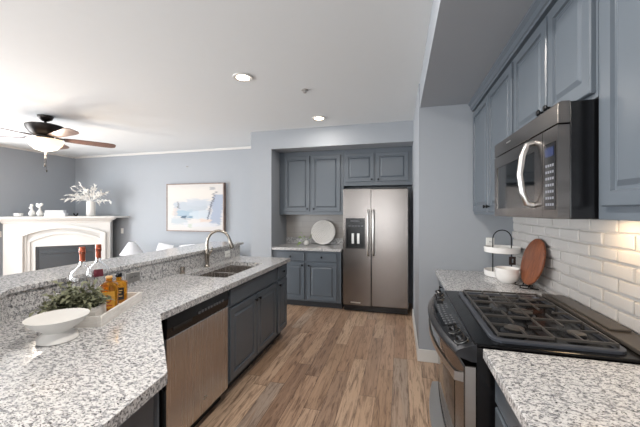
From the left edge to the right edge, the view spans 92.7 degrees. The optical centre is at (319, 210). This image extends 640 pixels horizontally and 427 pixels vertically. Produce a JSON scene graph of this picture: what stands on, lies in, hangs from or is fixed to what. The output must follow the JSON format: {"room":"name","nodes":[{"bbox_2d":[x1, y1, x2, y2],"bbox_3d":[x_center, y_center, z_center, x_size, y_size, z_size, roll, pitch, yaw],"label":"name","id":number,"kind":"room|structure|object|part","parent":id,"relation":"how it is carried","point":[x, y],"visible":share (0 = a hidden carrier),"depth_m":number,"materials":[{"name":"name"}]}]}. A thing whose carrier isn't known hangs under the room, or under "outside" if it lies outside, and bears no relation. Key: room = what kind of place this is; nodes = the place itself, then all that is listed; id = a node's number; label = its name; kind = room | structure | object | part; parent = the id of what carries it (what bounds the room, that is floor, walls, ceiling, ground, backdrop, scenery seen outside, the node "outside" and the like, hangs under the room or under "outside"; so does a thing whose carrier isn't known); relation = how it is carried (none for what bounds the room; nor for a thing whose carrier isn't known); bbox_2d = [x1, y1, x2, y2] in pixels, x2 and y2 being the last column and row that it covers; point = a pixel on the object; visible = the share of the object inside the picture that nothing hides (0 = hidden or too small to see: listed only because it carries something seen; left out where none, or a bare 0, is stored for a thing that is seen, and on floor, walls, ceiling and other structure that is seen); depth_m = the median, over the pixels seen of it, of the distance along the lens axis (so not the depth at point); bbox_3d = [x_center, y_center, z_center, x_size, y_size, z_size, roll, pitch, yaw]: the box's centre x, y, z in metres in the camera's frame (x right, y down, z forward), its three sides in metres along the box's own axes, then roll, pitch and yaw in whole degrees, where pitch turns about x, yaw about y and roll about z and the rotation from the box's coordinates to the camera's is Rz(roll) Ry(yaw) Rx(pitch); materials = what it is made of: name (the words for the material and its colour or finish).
{"room":"kitchen","nodes":[
{"label":"kitchen","id":0,"kind":"room"},
{"bbox_2d":[0,147,74,275],"bbox_3d":[-6.895,0.110,2.920,0.120,2.740,8.750,0,0,15],"label":"wall","id":1,"kind":"structure","parent":0,"point":[24,179],"depth_m":6.31,"materials":[{"name":"paint"}]},
{"bbox_2d":[0,144,73,157],"bbox_3d":[-6.814,-1.242,2.924,0.035,0.035,8.600,0,0,15],"label":"trim","id":2,"kind":"structure","parent":1,"relation":"attached to","point":[6,146],"depth_m":6.29,"materials":[{"name":"white paint"}]},
{"bbox_2d":[75,149,250,257],"bbox_3d":[-1.710,0.110,6.135,8.480,2.740,0.100,0,0,15],"label":"wall","id":3,"kind":"structure","parent":0,"point":[135,184],"depth_m":6.56,"materials":[{"name":"paint"}]},
{"bbox_2d":[74,146,250,158],"bbox_3d":[-3.289,-1.242,6.479,5.050,0.035,0.035,0,0,15],"label":"trim","id":4,"kind":"structure","parent":3,"relation":"attached to","point":[233,148],"depth_m":6.46,"materials":[{"name":"white paint"}]},
{"bbox_2d":[166,183,225,231],"bbox_3d":[-2.557,-0.072,6.263,1.355,0.985,0.079,0,0,15],"label":"abstract painting","id":5,"kind":"object","parent":3,"relation":"attached to","point":[192,207],"visible":0.9,"depth_m":6.22,"materials":[{"name":"paint"}]},
{"bbox_2d":[0,0,432,156],"bbox_3d":[-2.771,-1.300,1.890,8.580,0.080,8.850,0,0,15],"label":"ceiling","id":6,"kind":"structure","parent":0,"point":[135,76],"depth_m":2.70,"materials":[{"name":"paint"}]},
{"bbox_2d":[0,114,115,172],"bbox_3d":[-3.642,-0.884,3.996,1.508,0.749,1.468,0,0,15],"label":"ceiling fan","id":7,"kind":"object","parent":6,"relation":"hanging from","point":[45,132],"visible":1,"depth_m":3.95,"materials":[{"name":"brown wood"}]},
{"bbox_3d":[-3.643,-0.870,4.047,0.390,0.150,0.390,0,0,15],"label":"lamp shade","id":8,"kind":"part","parent":7,"relation":"part of","materials":[{"name":"white glass"}]},
{"bbox_3d":[-3.211,-0.970,3.810,0.585,0.044,0.149,0,0,29],"label":"blade","id":9,"kind":"part","parent":7,"relation":"part of","materials":[{"name":"brown wood"}]},
{"bbox_3d":[-3.284,-0.970,4.384,0.585,0.044,0.149,0,0,-43],"label":"blade","id":10,"kind":"part","parent":7,"relation":"part of","materials":[{"name":"brown wood"}]},
{"bbox_2d":[233,73,252,81],"bbox_3d":[-0.724,-1.254,2.868,0.184,0.012,0.184,0,0,15],"label":"recessed light","id":11,"kind":"object","parent":6,"relation":"in","point":[242,77],"visible":1,"depth_m":2.86,"materials":[{"name":"white paint"}]},
{"bbox_2d":[312,116,325,120],"bbox_3d":[-0.015,-1.254,4.129,0.184,0.012,0.184,0,0,15],"label":"recessed light","id":12,"kind":"object","parent":6,"relation":"in","point":[317,118],"visible":1,"depth_m":4.12,"materials":[{"name":"white paint"}]},
{"bbox_2d":[195,303,437,426],"bbox_3d":[-2.771,1.510,1.890,8.580,0.060,8.850,0,0,15],"label":"floor","id":13,"kind":"structure","parent":0,"point":[328,367],"depth_m":2.69,"materials":[{"name":"brown wood"}]},
{"bbox_2d":[0,216,128,275],"bbox_3d":[-5.210,0.794,6.173,1.652,1.372,1.591,0,0,15],"label":"fireplace","id":14,"kind":"object","parent":13,"relation":"on","point":[33,243],"visible":0.85,"depth_m":6.07,"materials":[{"name":"white paint"}]},
{"bbox_2d":[13,213,22,216],"bbox_3d":[-5.821,0.074,5.887,0.140,0.066,0.140,0,0,15],"label":"bowl","id":15,"kind":"object","parent":14,"relation":"on","point":[14,214],"visible":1,"depth_m":5.84,"materials":[{"name":"white ceramic"}]},
{"bbox_2d":[28,204,35,216],"bbox_3d":[-5.640,-0.014,5.972,0.110,0.244,0.110,0,0,15],"label":"bud vase","id":16,"kind":"object","parent":14,"relation":"on","point":[31,213],"visible":1,"depth_m":5.95,"materials":[{"name":"white ceramic"}]},
{"bbox_2d":[36,203,42,215],"bbox_3d":[-5.536,-0.026,6.027,0.119,0.267,0.109,0,0,37],"label":"bud vase","id":17,"kind":"object","parent":14,"relation":"on","point":[39,212],"visible":0.99,"depth_m":6.00,"materials":[{"name":"white ceramic"}]},
{"bbox_2d":[43,213,67,215],"bbox_3d":[-5.332,0.076,6.162,0.340,0.062,0.200,0,0,-25],"label":"book","id":18,"kind":"object","parent":14,"relation":"on","point":[45,214],"visible":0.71,"depth_m":6.09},
{"bbox_2d":[44,210,65,212],"bbox_3d":[-5.341,0.015,6.158,0.300,0.060,0.180,0,0,-25],"label":"book","id":19,"kind":"object","parent":18,"relation":"on","point":[46,211],"visible":0.89,"depth_m":6.09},
{"bbox_3d":[-5.208,0.193,6.099,1.906,0.095,0.220,0,0,-25],"label":"mantel moulding","id":20,"kind":"part","parent":14,"relation":"part of","materials":[{"name":"white paint"}]},
{"bbox_3d":[-5.153,0.880,6.111,1.120,1.200,0.949,0,0,15],"label":"arch moulding","id":21,"kind":"part","parent":14,"relation":"part of","materials":[{"name":"white paint"}]},
{"bbox_3d":[-5.133,0.945,6.164,1.200,1.070,0.025,0,0,-25],"label":"moulding","id":22,"kind":"part","parent":14,"relation":"part of","materials":[{"name":"white paint"}]},
{"bbox_2d":[0,216,128,218],"bbox_3d":[-5.168,0.126,6.161,1.564,0.036,1.591,0,0,15],"label":"mantel shelf","id":23,"kind":"object","parent":14,"relation":"attached to","point":[23,217],"depth_m":6.06,"materials":[{"name":"white paint"}]},
{"bbox_3d":[-5.154,1.091,6.208,0.956,0.778,0.030,0,0,-25],"label":"glass door","id":24,"kind":"part","parent":14,"relation":"part of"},
{"bbox_3d":[-5.153,1.115,6.205,0.880,0.730,0.008,0,0,-25],"label":"glass pane","id":25,"kind":"part","parent":14,"relation":"part of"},
{"bbox_2d":[60,182,110,215],"bbox_3d":[-4.784,-0.244,6.319,1.059,0.703,0.337,0,0,2],"label":"vase","id":26,"kind":"object","parent":14,"relation":"on","point":[90,206],"visible":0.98,"depth_m":6.33,"materials":[{"name":"white ceramic"}]},
{"bbox_2d":[119,384,166,426],"bbox_3d":[-1.213,1.044,0.814,1.120,0.872,1.920,0,0,15],"label":"base cabinet","id":27,"kind":"object","parent":13,"relation":"on","point":[147,415],"visible":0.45,"depth_m":1.06,"materials":[{"name":"paint"}]},
{"bbox_2d":[0,256,289,426],"bbox_3d":[-0.933,0.586,1.775,1.195,0.040,3.960,0,0,15],"label":"countertop","id":28,"kind":"structure","parent":27,"relation":"on","point":[100,377],"depth_m":1.15,"materials":[{"name":"stone"}]},
{"bbox_2d":[22,308,89,345],"bbox_3d":[-1.152,0.514,1.341,0.226,0.104,0.226,0,0,15],"label":"pedestal bowl","id":29,"kind":"object","parent":28,"relation":"on","point":[56,326],"visible":1,"depth_m":1.32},
{"bbox_2d":[25,292,141,330],"bbox_3d":[-1.264,0.540,1.692,0.330,0.052,0.462,0,0,-8],"label":"serving tray","id":30,"kind":"object","parent":28,"relation":"on","point":[133,297],"visible":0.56,"depth_m":1.57,"materials":[{"name":"white wood"}]},
{"bbox_2d":[28,279,114,317],"bbox_3d":[-1.230,0.450,1.538,0.338,0.210,0.229,0,0,-18],"label":"plant","id":31,"kind":"object","parent":30,"relation":"on","point":[95,301],"visible":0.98,"depth_m":1.52,"materials":[{"name":"green plant"}]},
{"bbox_3d":[-1.230,0.520,1.560,0.200,0.070,0.100,0,0,-8],"label":"planter","id":32,"kind":"part","parent":31,"relation":"part of","materials":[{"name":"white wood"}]},
{"bbox_2d":[69,247,94,292],"bbox_3d":[-1.337,0.379,1.715,0.118,0.354,0.118,0,0,15],"label":"glass bottle","id":33,"kind":"object","parent":30,"relation":"on","point":[82,273],"visible":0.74,"depth_m":1.69,"materials":[{"name":"white"}]},
{"bbox_2d":[89,244,109,288],"bbox_3d":[-1.337,0.379,1.840,0.118,0.354,0.118,0,0,15],"label":"glass bottle","id":34,"kind":"object","parent":30,"relation":"on","point":[101,270],"visible":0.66,"depth_m":1.82,"materials":[{"name":"white"}]},
{"bbox_2d":[100,275,118,311],"bbox_3d":[-1.165,0.457,1.685,0.084,0.197,0.057,0,0,-23],"label":"liquor bottle","id":35,"kind":"object","parent":30,"relation":"on","point":[111,286],"visible":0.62,"depth_m":1.67,"materials":[{"name":"glass"}]},
{"bbox_2d":[114,272,127,302],"bbox_3d":[-1.224,0.465,1.855,0.085,0.181,0.062,0,0,-23],"label":"liquor bottle","id":36,"kind":"object","parent":30,"relation":"on","point":[123,284],"visible":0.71,"depth_m":1.84,"materials":[{"name":"orange glass"}]},
{"bbox_2d":[0,245,239,326],"bbox_3d":[-1.394,0.496,1.878,0.420,0.140,3.990,0,0,5],"label":"backsplash","id":37,"kind":"structure","parent":28,"relation":"on","point":[13,306],"depth_m":2.26,"materials":[{"name":"stone"}]},
{"bbox_2d":[126,270,139,282],"bbox_3d":[-1.406,0.497,2.302,0.009,0.075,0.120,0,0,15],"label":"wall outlet","id":38,"kind":"object","parent":37,"relation":"attached to","point":[133,276],"visible":0.97,"depth_m":2.30,"materials":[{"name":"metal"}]},
{"bbox_2d":[180,267,184,273],"bbox_3d":[-1.242,0.535,2.755,0.048,0.062,0.048,0,0,15],"label":"soap dispenser","id":39,"kind":"object","parent":37,"relation":"attached to","point":[182,269],"visible":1,"depth_m":2.74,"materials":[{"name":"silver metal"}]},
{"bbox_2d":[225,250,229,256],"bbox_3d":[-1.076,0.500,3.559,0.009,0.070,0.105,0,0,15],"label":"wall outlet","id":40,"kind":"object","parent":37,"relation":"attached to","point":[227,253],"visible":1,"depth_m":3.55,"materials":[{"name":"white plastic"}]},
{"bbox_2d":[204,229,233,266],"bbox_3d":[-1.023,0.376,3.070,0.302,0.380,0.094,0,0,2],"label":"kitchen faucet","id":41,"kind":"object","parent":28,"relation":"on","point":[207,252],"visible":1,"depth_m":3.08,"materials":[{"name":"silver metal"}]},
{"bbox_3d":[-1.029,0.293,3.091,0.255,0.213,0.027,0,0,0],"label":"spout","id":42,"kind":"part","parent":41,"relation":"part of","materials":[{"name":"silver metal"}]},
{"bbox_2d":[199,265,254,277],"bbox_3d":[-0.898,0.697,3.001,0.424,0.179,0.774,0,0,15],"label":"sink","id":43,"kind":"object","parent":28,"relation":"in","point":[230,270],"visible":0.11,"depth_m":3.23,"materials":[{"name":"metal"}]},
{"bbox_2d":[199,272,236,277],"bbox_3d":[-0.947,0.697,2.815,0.424,0.179,0.389,0,0,15],"label":"basin","id":44,"kind":"object","parent":43,"relation":"in","point":[210,274],"depth_m":3.01,"materials":[{"name":"metal"}]},
{"bbox_2d":[211,265,254,272],"bbox_3d":[-0.849,0.697,3.187,0.424,0.179,0.389,0,0,15],"label":"basin","id":45,"kind":"object","parent":43,"relation":"in","point":[232,268],"depth_m":3.37,"materials":[{"name":"metal"}]},
{"bbox_3d":[-0.750,0.990,1.393,0.018,0.730,0.588,0,0,-29],"label":"door","id":46,"kind":"part","parent":27,"relation":"part of","materials":[{"name":"paint"}]},
{"bbox_2d":[159,290,228,426],"bbox_3d":[-1.096,1.044,2.135,0.637,0.864,0.655,0,0,15],"label":"dishwasher","id":47,"kind":"object","parent":13,"relation":"on","point":[195,338],"visible":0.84,"depth_m":1.99,"materials":[{"name":"silver metal"}]},
{"bbox_3d":[-0.812,0.674,2.061,0.044,0.120,0.647,0,0,15],"label":"control panel","id":48,"kind":"part","parent":47,"relation":"part of","materials":[{"name":"black plastic"}]},
{"bbox_3d":[-1.133,1.428,2.145,0.560,0.096,0.655,0,0,15],"label":"toe panel","id":49,"kind":"part","parent":47,"relation":"part of","materials":[{"name":"black plastic"}]},
{"bbox_2d":[221,268,275,394],"bbox_3d":[-0.888,1.044,2.949,0.665,0.872,0.985,0,0,15],"label":"base cabinet","id":50,"kind":"object","parent":13,"relation":"on","point":[252,303],"visible":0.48,"depth_m":2.76,"materials":[{"name":"paint"}]},
{"bbox_3d":[-0.660,1.067,2.647,0.018,0.575,0.455,0,0,15],"label":"door","id":51,"kind":"part","parent":50,"relation":"part of","materials":[{"name":"paint"}]},
{"bbox_3d":[-0.601,0.693,2.874,0.018,0.135,0.925,0,0,15],"label":"drawer","id":52,"kind":"part","parent":50,"relation":"part of","materials":[{"name":"paint"}]},
{"bbox_3d":[-0.541,1.067,3.101,0.018,0.575,0.455,0,0,15],"label":"door","id":53,"kind":"part","parent":50,"relation":"part of","materials":[{"name":"paint"}]},
{"bbox_2d":[270,263,286,343],"bbox_3d":[-0.724,1.044,3.578,0.665,0.872,0.310,0,0,15],"label":"base cabinet","id":54,"kind":"object","parent":13,"relation":"on","point":[281,271],"visible":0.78,"depth_m":3.47,"materials":[{"name":"paint"}]},
{"bbox_3d":[-0.436,0.693,3.502,0.018,0.135,0.270,0,0,15],"label":"drawer","id":55,"kind":"part","parent":54,"relation":"part of","materials":[{"name":"paint"}]},
{"bbox_3d":[-0.436,1.067,3.502,0.018,0.575,0.270,0,0,15],"label":"door","id":56,"kind":"part","parent":54,"relation":"part of","materials":[{"name":"paint"}]},
{"bbox_2d":[273,250,343,308],"bbox_3d":[-0.146,1.044,4.952,1.100,0.872,0.645,0,0,15],"label":"base cabinet","id":57,"kind":"object","parent":13,"relation":"on","point":[314,278],"visible":0.84,"depth_m":4.65,"materials":[{"name":"paint"}]},
{"bbox_3d":[-0.454,0.700,4.735,0.445,0.130,0.018,0,0,15],"label":"drawer","id":58,"kind":"part","parent":57,"relation":"part of","materials":[{"name":"paint"}]},
{"bbox_3d":[-0.454,1.073,4.735,0.445,0.565,0.018,0,0,15],"label":"door","id":59,"kind":"part","parent":57,"relation":"part of","materials":[{"name":"paint"}]},
{"bbox_2d":[272,237,342,251],"bbox_3d":[-0.138,0.533,4.967,1.108,0.145,0.658,0,0,15],"label":"countertop","id":60,"kind":"structure","parent":57,"relation":"on","point":[336,245],"depth_m":5.00,"materials":[{"name":"stone"}]},
{"bbox_2d":[298,232,309,245],"bbox_3d":[-0.239,0.464,5.020,0.291,0.230,0.096,0,0,7],"label":"bud vase","id":61,"kind":"object","parent":60,"relation":"on","point":[306,242],"visible":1,"depth_m":5.00,"materials":[{"name":"white ceramic"}]},
{"bbox_2d":[311,220,334,244],"bbox_3d":[0.051,0.354,5.101,0.416,0.407,0.111,0,0,15],"label":"plate","id":62,"kind":"object","parent":60,"relation":"on","point":[323,231],"visible":1,"depth_m":5.09,"materials":[{"name":"white ceramic"}]},
{"bbox_3d":[0.027,0.700,4.609,0.460,0.130,0.018,0,0,15],"label":"drawer","id":63,"kind":"part","parent":57,"relation":"part of","materials":[{"name":"paint"}]},
{"bbox_3d":[0.027,1.073,4.609,0.460,0.565,0.018,0,0,15],"label":"door","id":64,"kind":"part","parent":57,"relation":"part of","materials":[{"name":"paint"}]},
{"bbox_2d":[343,187,407,314],"bbox_3d":[0.862,0.562,4.665,0.930,1.805,0.719,0,0,15],"label":"refrigerator","id":65,"kind":"object","parent":13,"relation":"on","point":[375,220],"visible":1,"depth_m":4.38,"materials":[{"name":"silver metal"}]},
{"bbox_3d":[0.545,0.527,4.489,0.406,1.695,0.070,0,0,15],"label":"freezer door","id":66,"kind":"part","parent":65,"relation":"part of","materials":[{"name":"metal"}]},
{"bbox_3d":[0.690,0.315,4.378,0.028,0.677,0.078,0,0,15],"label":"handle","id":67,"kind":"part","parent":65,"relation":"part of","materials":[{"name":"metal"}]},
{"bbox_3d":[0.764,0.315,4.359,0.028,0.677,0.078,0,0,15],"label":"handle","id":68,"kind":"part","parent":65,"relation":"part of","materials":[{"name":"metal"}]},
{"bbox_3d":[0.998,0.527,4.370,0.516,1.695,0.070,0,0,15],"label":"door","id":69,"kind":"part","parent":65,"relation":"part of","materials":[{"name":"metal"}]},
{"bbox_2d":[439,281,444,291],"bbox_3d":[1.337,1.044,2.466,0.655,0.872,0.872,0,0,15],"label":"base cabinet","id":70,"kind":"object","parent":13,"relation":"on","point":[441,288],"visible":0.16,"depth_m":2.75,"materials":[{"name":"paint"}]},
{"bbox_2d":[435,269,549,295],"bbox_3d":[1.339,0.586,2.464,0.681,0.040,0.880,0,0,15],"label":"countertop","id":71,"kind":"structure","parent":70,"relation":"on","point":[451,280],"depth_m":2.38,"materials":[{"name":"stone"}]},
{"bbox_2d":[484,230,521,277],"bbox_3d":[1.588,0.364,2.659,0.284,0.404,0.284,0,0,15],"label":"tiered stand","id":72,"kind":"object","parent":71,"relation":"on","point":[497,249],"visible":0.78,"depth_m":2.64,"materials":[{"name":"white ceramic"}]},
{"bbox_3d":[1.587,0.356,2.659,0.171,0.389,0.009,0,0,0],"label":"arched handle","id":73,"kind":"part","parent":72,"relation":"part of","materials":[{"name":"black metal"}]},
{"bbox_2d":[484,267,520,277],"bbox_3d":[1.588,0.540,2.659,0.284,0.052,0.284,0,0,15],"label":"tray","id":74,"kind":"object","parent":72,"relation":"on","point":[488,271],"depth_m":2.65,"materials":[{"name":"white ceramic"}]},
{"bbox_2d":[484,245,521,253],"bbox_3d":[1.588,0.335,2.659,0.284,0.052,0.284,0,0,15],"label":"tray","id":75,"kind":"object","parent":72,"relation":"on","point":[497,249],"depth_m":2.57,"materials":[{"name":"white ceramic"}]},
{"bbox_2d":[495,272,519,283],"bbox_3d":[1.485,0.526,2.422,0.172,0.079,0.172,0,0,15],"label":"bowl","id":76,"kind":"object","parent":71,"relation":"on","point":[504,278],"visible":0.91,"depth_m":2.36,"materials":[{"name":"white ceramic"}]},
{"bbox_2d":[495,266,519,273],"bbox_3d":[1.485,0.490,2.422,0.172,0.079,0.172,0,0,15],"label":"bowl","id":77,"kind":"object","parent":76,"relation":"on","point":[499,269],"visible":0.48,"depth_m":2.39,"materials":[{"name":"white ceramic"}]},
{"bbox_2d":[515,282,538,289],"bbox_3d":[1.525,0.485,2.252,0.124,0.161,0.108,0,0,15],"label":"easel","id":78,"kind":"object","parent":71,"relation":"on","point":[515,282],"visible":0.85,"depth_m":2.21,"materials":[{"name":"black metal"}]},
{"bbox_2d":[520,239,545,284],"bbox_3d":[1.562,0.372,2.242,0.099,0.340,0.348,0,0,15],"label":"round cutting board","id":79,"kind":"object","parent":71,"relation":"on","point":[534,256],"visible":1,"depth_m":2.21,"materials":[{"name":"brown wood"}]},
{"bbox_2d":[495,380,521,426],"bbox_3d":[0.760,1.044,0.265,0.655,0.872,1.870,0,0,15],"label":"base cabinet","id":80,"kind":"object","parent":13,"relation":"on","point":[505,416],"visible":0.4,"depth_m":1.13,"materials":[{"name":"paint"}]},
{"bbox_3d":[0.634,1.067,0.939,0.018,0.575,0.570,0,0,15],"label":"door","id":81,"kind":"part","parent":80,"relation":"part of","materials":[{"name":"paint"}]},
{"bbox_2d":[483,349,639,426],"bbox_3d":[0.761,0.586,0.259,0.681,0.040,1.887,0,0,15],"label":"countertop","id":82,"kind":"structure","parent":80,"relation":"on","point":[541,390],"depth_m":0.97,"materials":[{"name":"stone"}]},
{"bbox_2d":[428,289,639,426],"bbox_3d":[1.023,0.999,1.629,0.837,0.957,0.893,0,0,15],"label":"gas range","id":83,"kind":"object","parent":13,"relation":"on","point":[465,323],"visible":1,"depth_m":1.40,"materials":[{"name":"black metal"}]},
{"bbox_3d":[0.669,1.192,1.722,0.087,0.035,0.816,0,0,15],"label":"handle","id":84,"kind":"part","parent":83,"relation":"part of","materials":[{"name":"metal"}]},
{"bbox_3d":[0.774,0.553,1.978,0.056,0.050,0.054,0,0,15],"label":"knob","id":85,"kind":"part","parent":83,"relation":"part of","materials":[{"name":"black plastic"}]},
{"bbox_3d":[0.726,1.269,1.707,0.071,0.222,0.890,0,0,15],"label":"drawer","id":86,"kind":"part","parent":83,"relation":"part of","materials":[{"name":"metal"}]},
{"bbox_3d":[0.672,0.697,1.721,0.098,0.046,0.882,0,0,15],"label":"handle","id":87,"kind":"part","parent":83,"relation":"part of","materials":[{"name":"metal"}]},
{"bbox_3d":[0.691,0.592,1.716,0.151,0.076,0.890,0,0,15],"label":"control panel","id":88,"kind":"part","parent":83,"relation":"part of","materials":[{"name":"metal"}]},
{"bbox_3d":[0.634,0.553,1.446,0.056,0.050,0.054,0,0,15],"label":"knob","id":89,"kind":"part","parent":83,"relation":"part of","materials":[{"name":"black plastic"}]},
{"bbox_3d":[0.726,0.896,1.707,0.071,0.497,0.890,0,0,15],"label":"oven door","id":90,"kind":"part","parent":83,"relation":"part of","materials":[{"name":"metal"}]},
{"bbox_3d":[0.619,0.553,1.342,0.056,0.050,0.054,0,0,15],"label":"knob","id":91,"kind":"part","parent":83,"relation":"part of","materials":[{"name":"black plastic"}]},
{"bbox_2d":[445,289,639,362],"bbox_3d":[1.092,0.543,1.611,0.695,0.046,0.890,0,0,15],"label":"cooktop","id":92,"kind":"object","parent":83,"relation":"in","point":[546,324],"depth_m":1.41,"materials":[{"name":"metal"}]},
{"bbox_3d":[1.375,0.538,1.536,0.110,0.028,0.870,0,0,15],"label":"vent trim","id":93,"kind":"part","parent":83,"relation":"part of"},
{"bbox_3d":[-2.549,1.120,5.755,1.949,0.720,0.960,0,0,15],"label":"sofa","id":94,"kind":"object","parent":13,"relation":"on","visible":0},
{"bbox_2d":[156,243,173,250],"bbox_3d":[-3.079,0.825,5.997,0.405,0.396,0.170,0,0,15],"label":"throw pillow","id":95,"kind":"object","parent":94,"relation":"on","point":[161,246],"visible":0.32,"depth_m":5.98,"materials":[{"name":"white fabric"}]},
{"bbox_3d":[-3.786,1.214,6.141,0.500,0.528,0.500,0,0,15],"label":"round side table","id":96,"kind":"object","parent":13,"relation":"on","visible":0},
{"bbox_2d":[120,242,143,255],"bbox_3d":[-3.786,0.786,6.141,0.430,0.325,0.430,0,0,15],"label":"table lamp","id":97,"kind":"object","parent":96,"relation":"on","point":[131,248],"visible":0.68,"depth_m":6.04,"materials":[{"name":"white fabric"}]},
{"bbox_2d":[251,120,412,302],"bbox_3d":[0.228,0.110,5.047,2.480,2.740,1.020,0,0,15],"label":"wall niche","id":98,"kind":"object","parent":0,"point":[268,227],"visible":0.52,"depth_m":4.80,"materials":[{"name":"paint"}]},
{"bbox_2d":[280,150,346,214],"bbox_3d":[-0.116,-0.454,5.099,1.085,1.028,0.375,0,0,15],"label":"upper cabinet","id":99,"kind":"object","parent":98,"relation":"attached to","point":[311,183],"visible":0.89,"depth_m":4.94,"materials":[{"name":"paint"}]},
{"bbox_3d":[-0.377,-0.445,5.010,0.435,0.900,0.018,0,0,15],"label":"door","id":100,"kind":"part","parent":99,"relation":"part of","materials":[{"name":"paint"}]},
{"bbox_3d":[0.095,-0.445,4.886,0.470,0.900,0.018,0,0,15],"label":"door","id":101,"kind":"part","parent":99,"relation":"part of","materials":[{"name":"paint"}]},
{"bbox_2d":[287,215,342,237],"bbox_3d":[-0.066,0.260,5.285,1.090,0.400,0.010,0,0,15],"label":"backsplash","id":102,"kind":"structure","parent":98,"relation":"attached to","point":[296,224],"depth_m":5.32,"materials":[{"name":"tile"}]},
{"bbox_2d":[344,146,411,187],"bbox_3d":[0.913,-0.681,4.829,1.038,0.573,0.375,0,0,15],"label":"upper cabinet","id":103,"kind":"object","parent":98,"relation":"attached to","point":[390,166],"visible":1,"depth_m":4.68,"materials":[{"name":"paint"}]},
{"bbox_3d":[0.617,-0.675,4.749,0.445,0.440,0.018,0,0,15],"label":"door","id":104,"kind":"part","parent":103,"relation":"part of","materials":[{"name":"paint"}]},
{"bbox_3d":[1.093,-0.675,4.624,0.480,0.440,0.018,0,0,15],"label":"door","id":105,"kind":"part","parent":103,"relation":"part of","materials":[{"name":"paint"}]},
{"bbox_2d":[412,84,513,350],"bbox_3d":[1.678,0.110,4.013,0.850,2.740,2.285,0,0,15],"label":"wall","id":106,"kind":"structure","parent":0,"point":[447,234],"depth_m":2.96,"materials":[{"name":"paint"}]},
{"bbox_2d":[412,309,437,362],"bbox_3d":[1.216,1.420,3.600,0.195,0.120,1.279,0,0,15],"label":"baseboard","id":107,"kind":"structure","parent":106,"relation":"attached to","point":[423,355],"depth_m":2.99,"materials":[{"name":"white paint"}]},
{"bbox_2d":[486,238,493,244],"bbox_3d":[1.590,0.307,2.849,0.070,0.115,0.009,0,0,15],"label":"wall outlet","id":108,"kind":"object","parent":106,"relation":"attached to","point":[488,240],"visible":0.57,"depth_m":2.85,"materials":[{"name":"white plastic"}]},
{"bbox_2d":[473,59,513,214],"bbox_3d":[1.461,-0.455,2.332,0.373,0.970,1.073,0,0,15],"label":"upper cabinet","id":109,"kind":"object","parent":106,"relation":"attached to","point":[493,118],"visible":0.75,"depth_m":2.33,"materials":[{"name":"paint"}]},
{"bbox_3d":[1.381,-0.455,2.623,0.018,0.920,0.500,0,0,15],"label":"door","id":110,"kind":"part","parent":109,"relation":"part of","materials":[{"name":"paint"}]},
{"bbox_3d":[1.248,-0.455,2.118,0.018,0.920,0.505,0,0,15],"label":"door","id":111,"kind":"part","parent":109,"relation":"part of","materials":[{"name":"paint"}]},
{"bbox_2d":[468,0,557,111],"bbox_3d":[1.084,-0.980,1.456,0.102,0.078,2.959,0,0,15],"label":"crown molding","id":112,"kind":"structure","parent":106,"relation":"attached to","point":[539,9],"depth_m":1.78,"materials":[{"name":"paint"}]},
{"bbox_2d":[420,0,533,107],"bbox_3d":[0.586,-1.140,-0.172,0.840,0.240,6.365,0,0,15],"label":"soffit","id":113,"kind":"structure","parent":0,"point":[465,38],"depth_m":1.87,"materials":[{"name":"paint"}]},
{"bbox_3d":[-1.371,0.953,1.890,0.609,1.054,3.960,0,0,15],"label":"wall","id":114,"kind":"structure","parent":0,"visible":0},
{"bbox_2d":[0,241,243,298],"bbox_3d":[-1.546,0.410,1.951,0.779,0.030,4.112,0,0,5],"label":"bar ledge","id":115,"kind":"object","parent":114,"relation":"on","point":[18,282],"visible":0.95,"depth_m":2.21,"materials":[{"name":"stone"}]},
{"bbox_3d":[1.330,0.110,0.814,0.100,2.740,8.850,0,0,15],"label":"wall","id":116,"kind":"structure","parent":0,"visible":0},
{"bbox_2d":[513,0,598,132],"bbox_3d":[1.224,-0.672,1.429,0.373,0.535,0.790,0,0,15],"label":"upper cabinet","id":117,"kind":"object","parent":116,"relation":"attached to","point":[559,61],"visible":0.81,"depth_m":1.32,"materials":[{"name":"paint"}]},
{"bbox_3d":[1.122,-0.670,1.635,0.018,0.490,0.420,0,0,15],"label":"door","id":118,"kind":"part","parent":117,"relation":"part of","materials":[{"name":"paint"}]},
{"bbox_3d":[1.035,-0.470,1.393,0.026,0.029,0.030,0,0,15],"label":"knob","id":119,"kind":"part","parent":117,"relation":"part of","materials":[{"name":"black metal"}]},
{"bbox_2d":[495,99,598,218],"bbox_3d":[1.155,-0.186,1.446,0.509,0.436,0.773,0,0,15],"label":"microwave","id":120,"kind":"object","parent":117,"relation":"attached to","point":[548,168],"visible":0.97,"depth_m":1.15,"materials":[{"name":"silver metal"}]},
{"bbox_3d":[1.005,-0.143,1.550,0.038,0.347,0.648,0,0,15],"label":"door","id":121,"kind":"part","parent":120,"relation":"part of","materials":[{"name":"metal"}]},
{"bbox_3d":[0.896,-0.160,1.331,0.068,0.294,0.025,0,0,15],"label":"handle","id":122,"kind":"part","parent":120,"relation":"part of","materials":[{"name":"metal"}]},
{"bbox_3d":[0.907,-0.143,1.174,0.038,0.347,0.122,0,0,15],"label":"control frame","id":123,"kind":"part","parent":120,"relation":"part of","materials":[{"name":"metal"}]},
{"bbox_3d":[1.022,-0.670,1.256,0.018,0.490,0.328,0,0,15],"label":"door","id":124,"kind":"part","parent":117,"relation":"part of","materials":[{"name":"paint"}]},
{"bbox_2d":[512,217,639,335],"bbox_3d":[1.306,0.320,0.983,0.033,0.600,3.769,0,0,15],"label":"backsplash","id":125,"kind":"structure","parent":116,"relation":"attached to","point":[593,263],"depth_m":1.64,"materials":[{"name":"tile"}]},
{"bbox_2d":[599,0,639,220],"bbox_3d":[0.985,-0.455,0.516,0.373,0.970,1.090,0,0,15],"label":"upper cabinet","id":126,"kind":"object","parent":116,"relation":"attached to","point":[619,20],"visible":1,"depth_m":0.95,"materials":[{"name":"paint"}]}
]}

